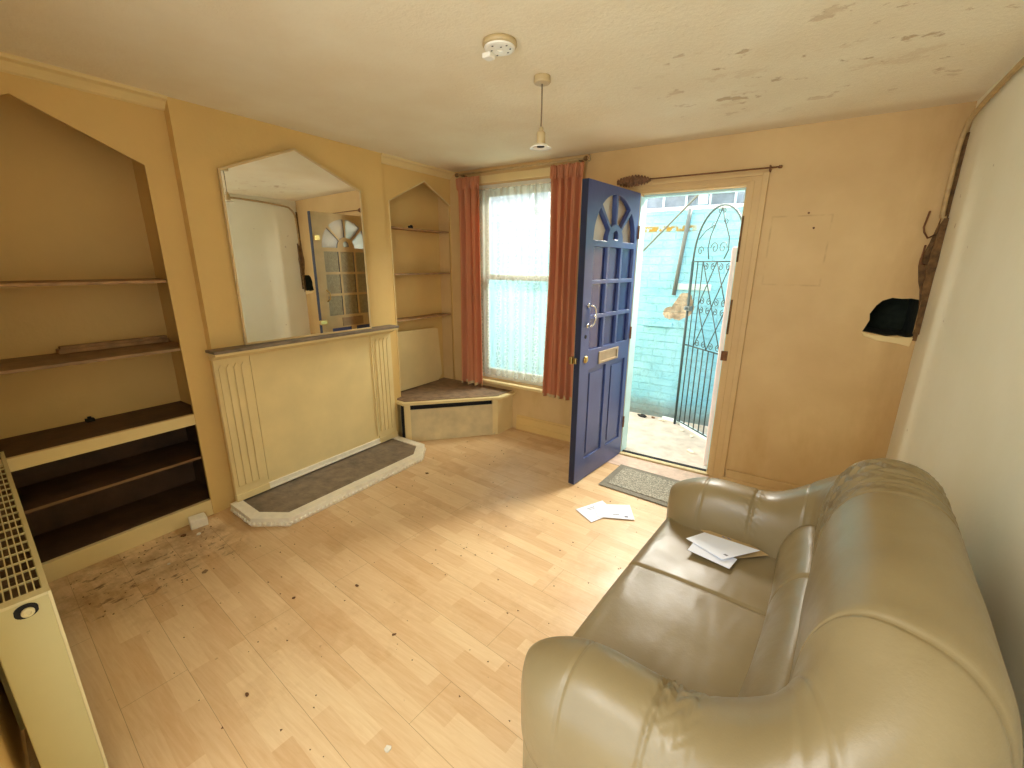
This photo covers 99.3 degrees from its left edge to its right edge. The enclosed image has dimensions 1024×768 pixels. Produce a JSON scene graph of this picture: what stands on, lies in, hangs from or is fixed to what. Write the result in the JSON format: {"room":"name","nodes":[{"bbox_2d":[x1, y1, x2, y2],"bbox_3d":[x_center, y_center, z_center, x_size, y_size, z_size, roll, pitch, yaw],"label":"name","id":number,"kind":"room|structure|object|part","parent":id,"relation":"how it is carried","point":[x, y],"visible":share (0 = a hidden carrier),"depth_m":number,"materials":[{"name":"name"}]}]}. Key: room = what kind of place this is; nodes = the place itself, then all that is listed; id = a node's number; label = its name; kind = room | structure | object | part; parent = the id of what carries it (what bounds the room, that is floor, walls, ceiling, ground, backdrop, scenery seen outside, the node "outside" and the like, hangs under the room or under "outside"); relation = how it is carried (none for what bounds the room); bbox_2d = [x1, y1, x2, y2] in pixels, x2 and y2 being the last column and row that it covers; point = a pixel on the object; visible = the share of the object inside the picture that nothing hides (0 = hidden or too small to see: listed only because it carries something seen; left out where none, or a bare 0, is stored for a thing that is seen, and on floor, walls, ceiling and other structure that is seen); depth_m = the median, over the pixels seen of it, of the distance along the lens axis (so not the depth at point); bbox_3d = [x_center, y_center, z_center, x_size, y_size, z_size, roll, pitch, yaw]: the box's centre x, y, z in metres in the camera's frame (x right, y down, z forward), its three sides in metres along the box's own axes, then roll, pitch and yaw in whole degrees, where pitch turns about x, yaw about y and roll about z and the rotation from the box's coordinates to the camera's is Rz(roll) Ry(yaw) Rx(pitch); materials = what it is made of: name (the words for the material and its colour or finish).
{"room":"living room","nodes":[
{"label":"living room","id":0,"kind":"room"},
{"bbox_2d":[0,679,29,767],"bbox_3d":[-1.147,0.162,0.722,4.127,2.279,0.100,12,19,37],"label":"wall","id":1,"kind":"structure","parent":0,"point":[13,747],"depth_m":1.21,"materials":[{"name":"beige paint"}]},
{"bbox_2d":[0,451,108,767],"bbox_3d":[-1.718,0.755,1.522,1.334,0.701,0.139,12,19,37],"label":"radiator","id":2,"kind":"object","parent":1,"relation":"attached to","point":[40,679],"visible":1,"depth_m":1.14,"materials":[{"name":"metal"}]},
{"bbox_3d":[-1.686,0.717,1.565,1.320,0.632,0.012,12,19,37],"label":"panel","id":3,"kind":"part","parent":2,"relation":"part of","materials":[{"name":"metal"}]},
{"bbox_2d":[0,451,49,612],"bbox_3d":[-1.711,0.418,1.443,1.324,0.008,0.110,12,19,37],"label":"grille","id":4,"kind":"object","parent":2,"relation":"attached to","point":[24,602],"depth_m":1.20,"materials":[{"name":"metal"}]},
{"bbox_3d":[-1.198,0.840,1.137,0.010,0.641,0.108,12,19,37],"label":"panel","id":5,"kind":"part","parent":2,"relation":"part of","materials":[{"name":"metal"}]},
{"bbox_2d":[0,94,443,500],"bbox_3d":[-1.644,-0.465,2.978,0.500,2.279,3.300,10,18,32],"label":"wall","id":6,"kind":"structure","parent":0,"point":[73,206],"depth_m":2.35,"materials":[{"name":"beige paint"}]},
{"bbox_2d":[0,51,166,110],"bbox_3d":[-2.008,-1.278,1.735,0.065,0.056,1.050,10,18,32],"label":"trim","id":7,"kind":"structure","parent":6,"relation":"attached to","point":[9,63],"depth_m":1.90,"materials":[{"name":"beige paint"}]},
{"bbox_2d":[0,278,166,286],"bbox_3d":[-2.199,-0.486,2.090,0.338,0.015,0.920,10,18,32],"label":"shelf","id":8,"kind":"object","parent":6,"relation":"attached to","point":[143,280],"visible":0.88,"depth_m":2.08,"materials":[{"name":"beige wood"}]},
{"bbox_2d":[0,341,180,374],"bbox_3d":[-2.198,-0.132,2.184,0.348,0.016,0.920,10,18,32],"label":"shelf","id":9,"kind":"object","parent":6,"relation":"attached to","point":[46,361],"visible":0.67,"depth_m":2.16,"materials":[{"name":"brown wood"}]},
{"bbox_2d":[56,335,168,353],"bbox_3d":[-2.191,-0.223,2.408,0.050,0.037,0.475,10,18,32],"label":"batten","id":10,"kind":"object","parent":9,"relation":"on","point":[66,349],"visible":1,"depth_m":2.37,"materials":[{"name":"brown wood"}]},
{"bbox_2d":[0,72,234,513],"bbox_3d":[-2.052,-0.213,2.053,0.020,2.279,1.050,10,18,32],"label":"surround","id":11,"kind":"object","parent":6,"relation":"attached to","point":[139,133],"visible":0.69,"depth_m":2.25,"materials":[{"name":"beige paint"}]},
{"bbox_2d":[381,163,454,436],"bbox_3d":[-0.804,-0.707,3.878,0.020,2.279,0.820,10,18,32],"label":"surround","id":12,"kind":"object","parent":6,"relation":"attached to","point":[396,180],"visible":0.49,"depth_m":3.59,"materials":[{"name":"beige paint"}]},
{"bbox_2d":[381,153,454,179],"bbox_3d":[-0.760,-1.771,3.560,0.065,0.056,0.820,10,18,32],"label":"trim","id":13,"kind":"structure","parent":6,"relation":"attached to","point":[386,159],"depth_m":3.52,"materials":[{"name":"beige paint"}]},
{"bbox_2d":[388,181,449,390],"bbox_3d":[-0.770,-0.863,3.864,0.012,1.749,0.731,10,18,32],"label":"trim","id":14,"kind":"structure","parent":6,"relation":"attached to","point":[423,181],"depth_m":3.59,"materials":[{"name":"beige paint"}]},
{"bbox_2d":[391,226,448,232],"bbox_3d":[-0.837,-1.341,3.787,0.128,0.012,0.719,10,18,32],"label":"shelf","id":15,"kind":"object","parent":6,"relation":"attached to","point":[392,227],"visible":0.76,"depth_m":3.76,"materials":[{"name":"beige wood"}]},
{"bbox_2d":[394,273,449,274],"bbox_3d":[-0.840,-0.984,3.886,0.128,0.012,0.719,10,18,32],"label":"shelf","id":16,"kind":"object","parent":6,"relation":"attached to","point":[394,273],"visible":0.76,"depth_m":3.79,"materials":[{"name":"beige wood"}]},
{"bbox_2d":[397,313,450,321],"bbox_3d":[-0.843,-0.613,3.988,0.128,0.012,0.719,10,18,32],"label":"shelf","id":17,"kind":"object","parent":6,"relation":"attached to","point":[435,314],"visible":0.76,"depth_m":3.98,"materials":[{"name":"beige wood"}]},
{"bbox_2d":[24,427,759,767],"bbox_3d":[-0.314,0.988,2.187,4.200,0.080,3.750,10,18,32],"label":"floor","id":18,"kind":"structure","parent":0,"point":[371,694],"depth_m":1.92,"materials":[{"name":"laminate"}]},
{"bbox_2d":[0,401,212,582],"bbox_3d":[-2.196,0.533,2.364,0.367,0.674,0.920,10,18,32],"label":"built-in shelves","id":19,"kind":"object","parent":18,"relation":"on","point":[90,493],"depth_m":2.37,"materials":[{"name":"beige paint"}]},
{"bbox_3d":[-2.309,0.192,2.378,0.030,0.025,0.035,10,18,32],"label":"black bracket","id":20,"kind":"part","parent":19,"relation":"part of","materials":[{"name":"black metal"}]},
{"bbox_3d":[-2.071,0.295,2.170,0.026,0.062,0.850,10,18,32],"label":"rail","id":21,"kind":"part","parent":19,"relation":"part of","materials":[{"name":"beige paint"}]},
{"bbox_3d":[-2.346,0.478,2.450,0.007,0.532,0.920,10,18,32],"label":"panel","id":22,"kind":"part","parent":19,"relation":"part of","materials":[{"name":"brown wood"}]},
{"bbox_2d":[16,440,200,510],"bbox_3d":[-2.207,0.495,2.361,0.338,0.016,0.920,10,18,32],"label":"shelf","id":23,"kind":"object","parent":19,"relation":"attached to","point":[44,492],"depth_m":2.35,"materials":[{"name":"brown wood"}]},
{"bbox_3d":[-1.954,0.404,2.730,0.332,0.532,0.007,10,18,32],"label":"panel","id":24,"kind":"part","parent":19,"relation":"part of","materials":[{"name":"beige wood"}]},
{"bbox_2d":[188,512,208,529],"bbox_3d":[-1.843,0.804,2.554,0.086,0.055,0.082,-13,21,-41],"label":"wooden block","id":25,"kind":"object","parent":18,"relation":"on","point":[199,520],"visible":1,"depth_m":2.53,"materials":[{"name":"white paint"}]},
{"bbox_2d":[230,436,425,526],"bbox_3d":[-1.177,0.657,3.110,0.482,0.054,1.388,10,18,32],"label":"hearth","id":26,"kind":"object","parent":18,"relation":"on","point":[291,502],"visible":1,"depth_m":2.94,"materials":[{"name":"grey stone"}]},
{"bbox_2d":[205,325,398,501],"bbox_3d":[-1.319,0.135,3.086,0.112,0.961,1.340,10,18,32],"label":"fireplace surround","id":27,"kind":"object","parent":26,"relation":"on","point":[290,409],"visible":1,"depth_m":2.97,"materials":[{"name":"beige paint"}]},
{"bbox_2d":[217,148,371,344],"bbox_3d":[-1.331,-0.881,2.800,0.026,1.148,0.892,12,19,35],"label":"mirror","id":28,"kind":"object","parent":27,"relation":"on","point":[295,227],"visible":1,"depth_m":2.74,"materials":[{"name":"silver mirror"}]},
{"bbox_2d":[205,325,398,354],"bbox_3d":[-1.315,-0.321,2.960,0.112,0.016,1.340,10,18,32],"label":"mantel shelf","id":29,"kind":"object","parent":27,"relation":"attached to","point":[233,350],"depth_m":2.77,"materials":[{"name":"beige wood"}]},
{"bbox_3d":[-1.318,-0.291,2.969,0.106,0.044,1.332,10,18,32],"label":"mantel moulding","id":30,"kind":"part","parent":27,"relation":"part of","materials":[{"name":"beige paint"}]},
{"bbox_3d":[-1.356,0.140,3.125,0.010,0.930,0.920,10,18,32],"label":"infill panel","id":31,"kind":"part","parent":27,"relation":"part of","materials":[{"name":"beige paint"}]},
{"bbox_3d":[-1.347,0.569,3.235,0.020,0.043,0.920,10,18,32],"label":"moulding","id":32,"kind":"part","parent":27,"relation":"part of","materials":[{"name":"white paint"}]},
{"bbox_2d":[70,447,637,756],"bbox_3d":[-0.579,0.851,2.518,2.241,0.002,2.443,10,18,32],"label":"crumbs","id":33,"kind":"object","parent":18,"relation":"on","point":[465,447],"visible":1,"depth_m":2.12,"materials":[{"name":"brown plant"}]},
{"bbox_2d":[384,745,390,752],"bbox_3d":[-0.396,1.164,1.387,0.021,0.003,0.020,3,16,11],"label":"crumb","id":34,"kind":"object","parent":18,"relation":"on","point":[387,748],"visible":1,"depth_m":1.39,"materials":[{"name":"beige food"}]},
{"bbox_2d":[396,378,515,441],"bbox_3d":[-0.562,0.266,3.963,0.888,0.362,0.837,10,18,32],"label":"cabinet","id":35,"kind":"object","parent":18,"relation":"on","point":[443,408],"visible":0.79,"depth_m":3.86,"materials":[{"name":"beige paint"}]},
{"bbox_3d":[-0.891,0.345,3.726,0.044,0.331,0.032,-11,19,-35],"label":"corner post","id":36,"kind":"part","parent":35,"relation":"part of","materials":[{"name":"beige paint"}]},
{"bbox_2d":[398,327,441,390],"bbox_3d":[-0.879,-0.248,4.080,0.012,0.543,0.625,10,18,32],"label":"leaning board","id":37,"kind":"object","parent":35,"relation":"on","point":[419,349],"visible":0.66,"depth_m":4.08,"materials":[{"name":"beige paint"}]},
{"bbox_3d":[-0.573,0.309,3.865,0.791,0.331,0.036,-3,16,-14],"label":"frame","id":38,"kind":"part","parent":35,"relation":"part of","materials":[{"name":"beige wood"}]},
{"bbox_3d":[-0.513,0.340,3.840,0.745,0.285,0.012,-4,12,-15],"label":"panel","id":39,"kind":"part","parent":35,"relation":"part of","materials":[{"name":"beige wood"}]},
{"bbox_3d":[-0.338,0.230,4.158,0.650,0.331,0.259,10,18,32],"label":"panel","id":40,"kind":"part","parent":35,"relation":"part of","materials":[{"name":"beige paint"}]},
{"bbox_2d":[576,500,605,521],"bbox_3d":[0.535,0.798,2.732,0.225,0.003,0.160,-8,18,-29],"label":"envelope","id":41,"kind":"object","parent":18,"relation":"on","point":[588,511],"visible":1,"depth_m":2.72,"materials":[{"name":"white paper"}]},
{"bbox_2d":[593,504,634,519],"bbox_3d":[0.633,0.797,2.725,0.235,0.003,0.167,2,15,4],"label":"envelope","id":42,"kind":"object","parent":41,"relation":"on","point":[602,510],"visible":1,"depth_m":2.72,"materials":[{"name":"white paper"}]},
{"bbox_2d":[599,464,678,506],"bbox_3d":[0.958,0.711,3.047,0.605,0.010,0.435,10,18,32],"label":"doormat","id":43,"kind":"object","parent":18,"relation":"on","point":[645,485],"visible":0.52,"depth_m":3.06,"materials":[{"name":"grey carpet"}]},
{"bbox_2d":[607,454,707,480],"bbox_3d":[1.075,0.650,3.295,0.730,0.002,0.230,10,18,32],"label":"threshold","id":44,"kind":"object","parent":18,"relation":"on","point":[677,474],"visible":0.64,"depth_m":3.31,"materials":[{"name":"beige wood"}]},
{"bbox_2d":[521,458,1022,767],"bbox_3d":[0.720,0.710,1.308,0.876,0.940,1.355,12,19,36],"label":"sofa","id":45,"kind":"object","parent":18,"relation":"on","point":[864,636],"visible":0.96,"depth_m":0.93,"materials":[{"name":"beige leather"}]},
{"bbox_3d":[0.373,1.054,0.963,0.785,0.385,0.155,12,19,36],"label":"arm","id":46,"kind":"part","parent":45,"relation":"part of","materials":[{"name":"beige leather"}]},
{"bbox_2d":[573,518,775,696],"bbox_3d":[0.597,0.826,1.440,0.565,0.245,0.970,12,19,36],"label":"seat cushion","id":47,"kind":"object","parent":45,"relation":"on","point":[695,621],"depth_m":1.37,"materials":[{"name":"beige leather"}]},
{"bbox_2d":[688,543,736,568],"bbox_3d":[0.746,0.637,1.626,0.155,0.006,0.081,15,21,42],"label":"envelope","id":48,"kind":"object","parent":45,"relation":"on","point":[694,548],"visible":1,"depth_m":1.61,"materials":[{"name":"white paper"}]},
{"bbox_2d":[686,532,759,559],"bbox_3d":[0.805,0.615,1.667,0.154,0.014,0.205,-9,18,-32],"label":"envelope","id":49,"kind":"object","parent":48,"relation":"on","point":[722,548],"visible":1,"depth_m":1.65,"materials":[{"name":"white paper"}]},
{"bbox_2d":[701,530,768,558],"bbox_3d":[0.870,0.621,1.710,0.126,0.003,0.214,-5,16,-19],"label":"envelope","id":50,"kind":"object","parent":45,"relation":"on","point":[758,553],"visible":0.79,"depth_m":1.68,"materials":[{"name":"paper"}]},
{"bbox_2d":[0,0,1023,171],"bbox_3d":[-0.257,-1.311,1.613,4.200,0.100,3.890,10,18,32],"label":"ceiling","id":51,"kind":"structure","parent":0,"point":[411,80],"depth_m":1.73,"materials":[{"name":"beige paint"}]},
{"bbox_2d":[482,33,516,60],"bbox_3d":[-0.046,-1.228,1.595,0.130,0.046,0.128,10,18,32],"label":"smoke detector","id":52,"kind":"object","parent":51,"relation":"attached to","point":[495,44],"visible":1,"depth_m":1.57,"materials":[{"name":"plastic"}]},
{"bbox_3d":[-0.045,-1.228,1.594,0.114,0.008,0.114,10,18,32],"label":"plate","id":53,"kind":"part","parent":52,"relation":"part of","materials":[{"name":"white plastic"}]},
{"bbox_2d":[530,73,551,150],"bbox_3d":[0.130,-1.193,1.915,0.098,0.282,0.098,10,18,32],"label":"pendant light","id":54,"kind":"object","parent":51,"relation":"hanging from","point":[540,79],"visible":1,"depth_m":1.91,"materials":[{"name":"plastic"}]},
{"bbox_2d":[438,101,976,485],"bbox_3d":[0.763,-0.535,3.453,4.200,2.359,0.140,10,18,32],"label":"wall","id":55,"kind":"structure","parent":0,"point":[817,397],"depth_m":2.63,"materials":[{"name":"paint"}]},
{"bbox_2d":[479,167,550,392],"bbox_3d":[0.056,-0.860,3.812,1.020,1.816,0.175,10,18,32],"label":"window","id":56,"kind":"structure","parent":55,"relation":"in","point":[484,195],"depth_m":3.90,"materials":[{"name":"white paint"}]},
{"bbox_3d":[0.032,0.009,4.026,0.960,0.025,0.114,10,18,32],"label":"sill","id":57,"kind":"part","parent":56,"relation":"part of","materials":[{"name":"beige paint"}]},
{"bbox_3d":[0.029,-0.862,3.769,1.020,1.790,0.012,10,18,32],"label":"architrave","id":58,"kind":"part","parent":56,"relation":"part of","materials":[{"name":"beige paint"}]},
{"bbox_3d":[0.077,-0.511,3.947,0.800,0.920,0.023,10,18,32],"label":"sash","id":59,"kind":"part","parent":56,"relation":"part of","materials":[{"name":"white paint"}]},
{"bbox_3d":[0.098,-1.284,3.757,0.800,0.750,0.023,10,18,32],"label":"sash","id":60,"kind":"part","parent":56,"relation":"part of","materials":[{"name":"white paint"}]},
{"bbox_2d":[479,182,550,189],"bbox_3d":[0.058,-1.640,3.591,0.900,0.008,0.008,10,18,32],"label":"wire","id":61,"kind":"object","parent":55,"relation":"attached to","point":[542,182],"visible":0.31,"depth_m":3.60,"materials":[{"name":"white paint"}]},
{"bbox_2d":[479,196,550,382],"bbox_3d":[0.053,-0.839,3.810,0.855,1.656,0.032,10,18,32],"label":"curtain","id":62,"kind":"object","parent":61,"relation":"hanging from","point":[506,365],"visible":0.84,"depth_m":3.84,"materials":[{"name":"beige fabric"}]},
{"bbox_2d":[455,154,590,176],"bbox_3d":[0.043,-1.725,3.471,1.260,0.051,0.100,10,18,32],"label":"pole","id":63,"kind":"object","parent":55,"relation":"attached to","point":[585,158],"visible":1,"depth_m":3.38,"materials":[{"name":"brown paint"}]},
{"bbox_2d":[456,175,482,385],"bbox_3d":[-0.381,-0.878,3.939,0.283,1.828,0.090,10,18,32],"label":"curtain","id":64,"kind":"object","parent":63,"relation":"hanging from","point":[467,188],"visible":1,"depth_m":3.91,"materials":[{"name":"fabric"}]},
{"bbox_2d":[542,162,583,400],"bbox_3d":[0.396,-0.748,3.445,0.305,1.812,0.094,10,18,32],"label":"curtain","id":65,"kind":"object","parent":63,"relation":"hanging from","point":[566,179],"visible":0.98,"depth_m":3.42,"materials":[{"name":"fabric"}]},
{"bbox_2d":[516,414,570,441],"bbox_3d":[0.427,0.423,3.842,0.920,0.140,0.020,10,18,32],"label":"baseboard","id":66,"kind":"structure","parent":55,"relation":"attached to","point":[533,425],"depth_m":3.92,"materials":[{"name":"beige paint"}]},
{"bbox_2d":[568,165,782,484],"bbox_3d":[0.964,-0.350,3.095,1.228,2.112,0.682,-1,15,-5],"label":"door","id":67,"kind":"structure","parent":55,"relation":"in","point":[612,219],"depth_m":2.97,"materials":[{"name":"blue paint"}]},
{"bbox_3d":[0.515,-0.440,2.797,0.034,0.158,0.075,13,20,38],"label":"pull handle","id":68,"kind":"part","parent":67,"relation":"part of","materials":[{"name":"silver metal"}]},
{"bbox_3d":[0.574,0.190,3.111,0.030,0.650,0.240,13,20,38],"label":"panel","id":69,"kind":"part","parent":67,"relation":"part of","materials":[{"name":"blue paint"}]},
{"bbox_3d":[0.547,-0.342,2.926,0.005,0.204,0.172,13,20,38],"label":"square pane","id":70,"kind":"part","parent":67,"relation":"part of","materials":[{"name":"glass"}]},
{"bbox_3d":[0.549,-0.560,2.866,0.005,0.196,0.172,13,20,38],"label":"square pane","id":71,"kind":"part","parent":67,"relation":"part of","materials":[{"name":"clear glass"}]},
{"bbox_3d":[0.550,-0.778,2.806,0.005,0.204,0.172,13,20,38],"label":"square pane","id":72,"kind":"part","parent":67,"relation":"part of","materials":[{"name":"clear glass"}]},
{"bbox_3d":[0.542,-1.010,2.753,0.005,0.193,0.205,13,20,38],"label":"fanlight pane","id":73,"kind":"part","parent":67,"relation":"part of","materials":[{"name":"glass"}]},
{"bbox_3d":[0.598,-1.112,2.791,0.005,0.205,0.183,13,20,38],"label":"fanlight pane","id":74,"kind":"part","parent":67,"relation":"part of","materials":[{"name":"clear glass"}]},
{"bbox_3d":[0.672,-0.381,3.069,0.005,0.204,0.164,13,20,38],"label":"square pane","id":75,"kind":"part","parent":67,"relation":"part of","materials":[{"name":"glass"}]},
{"bbox_3d":[0.688,-0.207,3.098,0.008,0.085,0.282,13,20,38],"label":"letter plate","id":76,"kind":"part","parent":67,"relation":"part of","materials":[{"name":"gold metal"}]},
{"bbox_3d":[0.674,-0.599,3.009,0.005,0.196,0.164,13,20,38],"label":"square pane","id":77,"kind":"part","parent":67,"relation":"part of","materials":[{"name":"clear glass"}]},
{"bbox_3d":[0.675,-0.817,2.949,0.005,0.204,0.164,13,20,38],"label":"square pane","id":78,"kind":"part","parent":67,"relation":"part of","materials":[{"name":"clear glass"}]},
{"bbox_3d":[0.768,0.130,3.334,0.030,0.650,0.224,13,20,38],"label":"panel","id":79,"kind":"part","parent":67,"relation":"part of","materials":[{"name":"blue paint"}]},
{"bbox_3d":[0.797,-0.419,3.213,0.005,0.204,0.173,13,20,38],"label":"square pane","id":80,"kind":"part","parent":67,"relation":"part of","materials":[{"name":"clear glass"}]},
{"bbox_3d":[0.728,-1.152,2.941,0.005,0.205,0.183,13,20,38],"label":"fanlight pane","id":81,"kind":"part","parent":67,"relation":"part of","materials":[{"name":"clear glass"}]},
{"bbox_3d":[0.799,-0.637,3.153,0.005,0.196,0.173,13,20,38],"label":"square pane","id":82,"kind":"part","parent":67,"relation":"part of","materials":[{"name":"glass"}]},
{"bbox_3d":[0.801,-0.855,3.093,0.005,0.204,0.173,13,20,38],"label":"square pane","id":83,"kind":"part","parent":67,"relation":"part of","materials":[{"name":"clear glass"}]},
{"bbox_3d":[0.781,-1.083,3.026,0.005,0.193,0.205,13,20,38],"label":"fanlight pane","id":84,"kind":"part","parent":67,"relation":"part of","materials":[{"name":"glass"}]},
{"bbox_2d":[617,174,648,186],"bbox_3d":[0.842,-1.409,3.019,0.235,0.080,0.064,10,18,32],"label":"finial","id":85,"kind":"object","parent":67,"relation":"hanging from","point":[632,180],"visible":1,"depth_m":3.00,"materials":[{"name":"brown wood"}]},
{"bbox_3d":[1.213,-0.352,3.197,0.678,1.990,0.139,10,18,32],"label":"frame","id":86,"kind":"part","parent":67,"relation":"part of","materials":[{"name":"beige wood"}]},
{"bbox_3d":[1.184,-0.358,3.112,0.858,2.045,0.024,10,18,32],"label":"architrave","id":87,"kind":"part","parent":67,"relation":"part of","materials":[{"name":"beige wood"}]},
{"bbox_3d":[1.185,-1.352,2.823,0.982,0.032,0.053,10,18,32],"label":"door curtain rail","id":88,"kind":"part","parent":67,"relation":"part of","materials":[{"name":"brown metal"}]},
{"bbox_3d":[1.448,-0.192,2.969,0.040,0.065,0.014,10,18,32],"label":"strike plate","id":89,"kind":"part","parent":67,"relation":"part of","materials":[{"name":"brown metal"}]},
{"bbox_2d":[720,469,800,490],"bbox_3d":[1.877,0.716,2.926,0.860,0.085,0.034,10,18,32],"label":"baseboard","id":90,"kind":"structure","parent":55,"relation":"attached to","point":[762,483],"depth_m":3.02,"materials":[{"name":"paint"}]},
{"bbox_2d":[862,332,912,346],"bbox_3d":[2.144,-0.256,2.495,0.230,0.062,0.013,10,18,32],"label":"ledge","id":91,"kind":"object","parent":55,"relation":"attached to","point":[906,341],"visible":1,"depth_m":2.47,"materials":[{"name":"beige paint"}]},
{"bbox_2d":[863,298,918,336],"bbox_3d":[2.235,-0.412,2.590,0.239,0.231,0.304,10,18,32],"label":"cap","id":92,"kind":"object","parent":91,"relation":"on","point":[892,316],"visible":0.65,"depth_m":2.67,"materials":[{"name":"black fabric"}]},
{"bbox_2d":[919,245,926,264],"bbox_3d":[2.201,-0.687,2.320,0.034,0.104,0.018,4,16,13],"label":"metal hook","id":93,"kind":"object","parent":55,"relation":"attached to","point":[924,248],"visible":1,"depth_m":2.32,"materials":[{"name":"brown metal"}]},
{"bbox_2d":[923,211,935,238],"bbox_3d":[2.198,-0.835,2.282,0.064,0.140,0.012,4,16,12],"label":"metal hook","id":94,"kind":"object","parent":55,"relation":"attached to","point":[929,212],"visible":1,"depth_m":2.29,"materials":[{"name":"brown metal"}]},
{"bbox_2d":[912,132,969,340],"bbox_3d":[2.218,-0.742,2.290,0.068,1.040,0.049,10,18,32],"label":"strip","id":95,"kind":"object","parent":55,"relation":"attached to","point":[926,273],"visible":0.98,"depth_m":2.30,"materials":[{"name":"brown paint"}]},
{"bbox_2d":[886,56,1023,767],"bbox_3d":[1.310,0.160,0.951,0.100,2.359,3.600,10,18,32],"label":"wall","id":96,"kind":"structure","parent":0,"point":[959,420],"depth_m":1.58,"materials":[{"name":"paint"}]},
{"bbox_2d":[912,57,1023,333],"bbox_3d":[1.332,-0.460,0.945,0.039,1.117,3.286,10,18,32],"label":"pipe","id":97,"kind":"object","parent":96,"relation":"attached to","point":[1020,64],"visible":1,"depth_m":2.12,"materials":[{"name":"beige metal"}]},
{"label":"outside","id":98,"kind":"structure","parent":0,"visible":0},
{"bbox_2d":[490,192,744,217],"bbox_3d":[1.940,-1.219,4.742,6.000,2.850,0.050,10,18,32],"label":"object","id":99,"kind":"object","parent":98,"point":[733,197],"visible":0.02,"depth_m":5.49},
{"bbox_2d":[698,194,708,204],"bbox_3d":[1.981,-2.028,4.383,0.600,0.400,0.070,10,18,32],"label":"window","id":100,"kind":"structure","parent":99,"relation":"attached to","point":[703,199],"depth_m":4.42,"materials":[{"name":"white glass"}]},
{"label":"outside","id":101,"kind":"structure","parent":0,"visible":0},
{"bbox_2d":[627,412,707,464],"bbox_3d":[0.879,0.440,4.394,7.500,0.100,1.080,10,18,32],"label":"floor","id":102,"kind":"structure","parent":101,"point":[647,434],"depth_m":4.00,"materials":[{"name":"concrete"}]},
{"bbox_2d":[662,416,676,421],"bbox_3d":[1.613,0.362,4.453,0.154,0.030,0.033,15,21,41],"label":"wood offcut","id":103,"kind":"object","parent":102,"relation":"on","point":[663,417],"visible":0.76,"depth_m":4.45,"materials":[{"name":"beige wood"}]},
{"bbox_2d":[677,421,706,439],"bbox_3d":[1.737,0.443,4.164,0.042,0.030,0.463,-3,16,-13],"label":"kerb stone","id":104,"kind":"object","parent":102,"relation":"on","point":[679,423],"visible":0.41,"depth_m":4.14,"materials":[{"name":"white stone"}]},
{"bbox_2d":[673,204,741,437],"bbox_3d":[1.698,-0.499,3.831,0.070,2.023,0.618,-3,16,-13],"label":"iron gate","id":105,"kind":"object","parent":102,"relation":"on","point":[687,308],"visible":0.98,"depth_m":3.91,"materials":[{"name":"black metal"}]},
{"bbox_2d":[643,195,698,251],"bbox_3d":[1.362,-1.377,3.585,0.755,0.771,0.074,13,20,38],"label":"stay","id":106,"kind":"object","parent":105,"relation":"attached to","point":[696,196],"visible":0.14,"depth_m":3.63,"materials":[{"name":"grey paint"}]},
{"bbox_3d":[1.696,0.416,4.127,0.012,0.010,0.500,-3,16,-13],"label":"rail","id":107,"kind":"part","parent":105,"relation":"part of","materials":[{"name":"black metal"}]},
{"bbox_3d":[1.702,-0.316,3.925,0.012,0.010,0.500,-3,16,-13],"label":"rail","id":108,"kind":"part","parent":105,"relation":"part of","materials":[{"name":"black metal"}]},
{"bbox_3d":[1.707,-1.049,3.722,0.012,0.010,0.500,-3,16,-13],"label":"rail","id":109,"kind":"part","parent":105,"relation":"part of","materials":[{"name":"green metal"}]},
{"bbox_2d":[703,247,736,465],"bbox_3d":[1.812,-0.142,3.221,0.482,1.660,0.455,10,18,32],"label":"door frame","id":110,"kind":"structure","parent":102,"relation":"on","point":[734,249],"depth_m":3.13,"materials":[{"name":"beige wood"}]},
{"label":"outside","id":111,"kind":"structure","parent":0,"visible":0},
{"bbox_2d":[489,207,742,425],"bbox_3d":[1.233,-0.673,4.633,7.500,2.125,0.220,10,18,32],"label":"wall","id":112,"kind":"structure","parent":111,"point":[657,354],"depth_m":4.36,"materials":[{"name":"teal brick"}]},
{"bbox_2d":[491,203,742,220],"bbox_3d":[1.240,-1.712,4.344,7.500,0.030,0.245,10,18,32],"label":"coping","id":113,"kind":"object","parent":112,"relation":"on","point":[738,204],"depth_m":4.07},
{"bbox_2d":[643,320,672,327],"bbox_3d":[1.456,-0.600,4.352,0.290,0.055,0.020,10,18,32],"label":"wall ledge","id":114,"kind":"object","parent":112,"relation":"attached to","point":[645,322],"visible":1,"depth_m":4.34,"materials":[{"name":"teal paint"}]},
{"bbox_2d":[672,209,692,294],"bbox_3d":[1.588,-1.222,4.063,0.112,0.774,0.040,10,18,32],"label":"downpipe","id":115,"kind":"object","parent":112,"relation":"attached to","point":[689,215],"visible":1,"depth_m":4.04,"materials":[{"name":"grey paint"}]},
{"bbox_2d":[677,283,711,290],"bbox_3d":[1.711,-0.913,4.097,0.310,0.060,0.015,10,18,32],"label":"wall box","id":116,"kind":"object","parent":112,"relation":"attached to","point":[681,286],"visible":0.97,"depth_m":4.09,"materials":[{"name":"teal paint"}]}
]}

